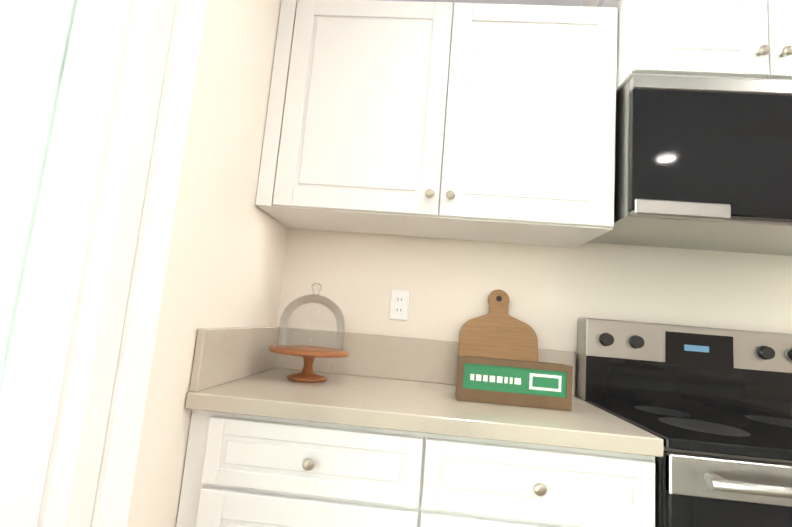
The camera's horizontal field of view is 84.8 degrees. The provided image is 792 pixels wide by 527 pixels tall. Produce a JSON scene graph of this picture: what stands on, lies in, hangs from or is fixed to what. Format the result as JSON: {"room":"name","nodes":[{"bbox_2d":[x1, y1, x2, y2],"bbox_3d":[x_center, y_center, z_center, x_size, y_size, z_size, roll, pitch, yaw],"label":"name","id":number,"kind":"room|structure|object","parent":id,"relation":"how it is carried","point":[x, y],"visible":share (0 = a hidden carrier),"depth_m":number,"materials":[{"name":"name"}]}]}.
{"room":"kitchen","nodes":[
{"label":"kitchen","id":0,"kind":"room"},
{"bbox_2d":[127,0,791,526],"bbox_3d":[2.208,-0.196,-2.160,6.110,2.450,7.690,4,-7,4],"label":"wall","id":1,"kind":"structure","parent":0,"point":[237,258],"depth_m":1.59,"materials":[{"name":"paint"}]},
{"bbox_2d":[0,0,206,526],"bbox_3d":[-0.640,0.010,-0.057,0.166,2.119,1.950,4,-7,4],"label":"window frame","id":2,"kind":"structure","parent":1,"relation":"attached to","point":[80,317],"depth_m":0.79,"materials":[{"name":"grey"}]},
{"bbox_2d":[389,290,409,320],"bbox_3d":[0.013,0.159,1.661,0.070,0.114,0.009,4,-7,4],"label":"wall outlet","id":3,"kind":"object","parent":1,"relation":"attached to","point":[399,302],"visible":1,"depth_m":1.65,"materials":[{"name":"white plastic"}]},
{"bbox_2d":[255,0,620,247],"bbox_3d":[0.147,-0.497,1.569,1.119,0.755,0.347,4,-7,4],"label":"upper cabinet","id":4,"kind":"object","parent":1,"relation":"attached to","point":[476,122],"depth_m":1.40,"materials":[{"name":"white wood"}]},
{"bbox_2d":[615,0,791,87],"bbox_3d":[1.110,-0.708,1.492,0.770,0.400,0.437,4,-7,4],"label":"upper cabinet","id":5,"kind":"object","parent":1,"relation":"attached to","point":[737,39],"depth_m":1.28,"materials":[{"name":"white wood"}]},
{"bbox_2d":[588,74,791,255],"bbox_3d":[1.075,-0.297,1.440,0.754,0.427,0.433,4,-7,4],"label":"microwave","id":6,"kind":"object","parent":5,"relation":"attached to","point":[703,163],"visible":0.98,"depth_m":1.25,"materials":[{"name":"silver metal"}]},
{"bbox_2d":[383,0,604,6],"bbox_3d":[2.089,-1.472,-1.978,6.160,0.100,8.190,4,-7,4],"label":"ceiling","id":7,"kind":"structure","parent":0,"point":[554,2],"depth_m":1.76,"materials":[{"name":"white paint"}]},
{"bbox_3d":[1.283,1.004,-2.265,7.360,0.100,8.190,4,-7,4],"label":"floor","id":8,"kind":"structure","parent":0,"visible":0},
{"bbox_2d":[176,326,663,526],"bbox_3d":[0.034,0.771,1.265,1.124,1.070,0.618,4,-7,4],"label":"base cabinet","id":9,"kind":"object","parent":8,"relation":"on","point":[380,431],"visible":1,"depth_m":1.04,"materials":[{"name":"white wood"}]},
{"bbox_2d":[269,345,348,381],"bbox_3d":[-0.288,0.331,1.429,0.262,0.098,0.262,4,-7,4],"label":"cake stand","id":10,"kind":"object","parent":9,"relation":"on","point":[309,355],"visible":0.92,"depth_m":1.38,"materials":[{"name":"brown wood"}]},
{"bbox_2d":[277,283,344,351],"bbox_3d":[-0.275,0.174,1.450,0.216,0.219,0.216,4,-7,4],"label":"cake dome","id":11,"kind":"object","parent":10,"relation":"on","point":[293,305],"visible":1,"depth_m":1.49,"materials":[{"name":"clear glass"}]},
{"bbox_2d":[458,289,537,361],"bbox_3d":[0.370,0.270,1.574,0.280,0.360,0.092,4,-7,4],"label":"paddle board","id":12,"kind":"object","parent":9,"relation":"on","point":[497,331],"visible":0.69,"depth_m":1.57,"materials":[{"name":"brown wood"}]},
{"bbox_2d":[455,355,572,410],"bbox_3d":[0.346,0.352,1.290,0.325,0.125,0.070,4,-7,4],"label":"crate","id":13,"kind":"object","parent":9,"relation":"on","point":[533,384],"visible":1,"depth_m":1.26,"materials":[{"name":"brown wood"}]},
{"bbox_2d":[576,318,791,526],"bbox_3d":[0.977,0.775,1.174,0.754,1.195,0.667,4,-7,4],"label":"range","id":14,"kind":"object","parent":8,"relation":"on","point":[711,408],"visible":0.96,"depth_m":1.44,"materials":[{"name":"silver metal"}]},
{"label":"outside","id":15,"kind":"structure","parent":0,"visible":0},
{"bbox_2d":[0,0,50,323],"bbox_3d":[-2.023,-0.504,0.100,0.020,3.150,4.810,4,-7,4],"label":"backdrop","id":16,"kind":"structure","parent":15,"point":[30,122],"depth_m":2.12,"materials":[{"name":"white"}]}
]}

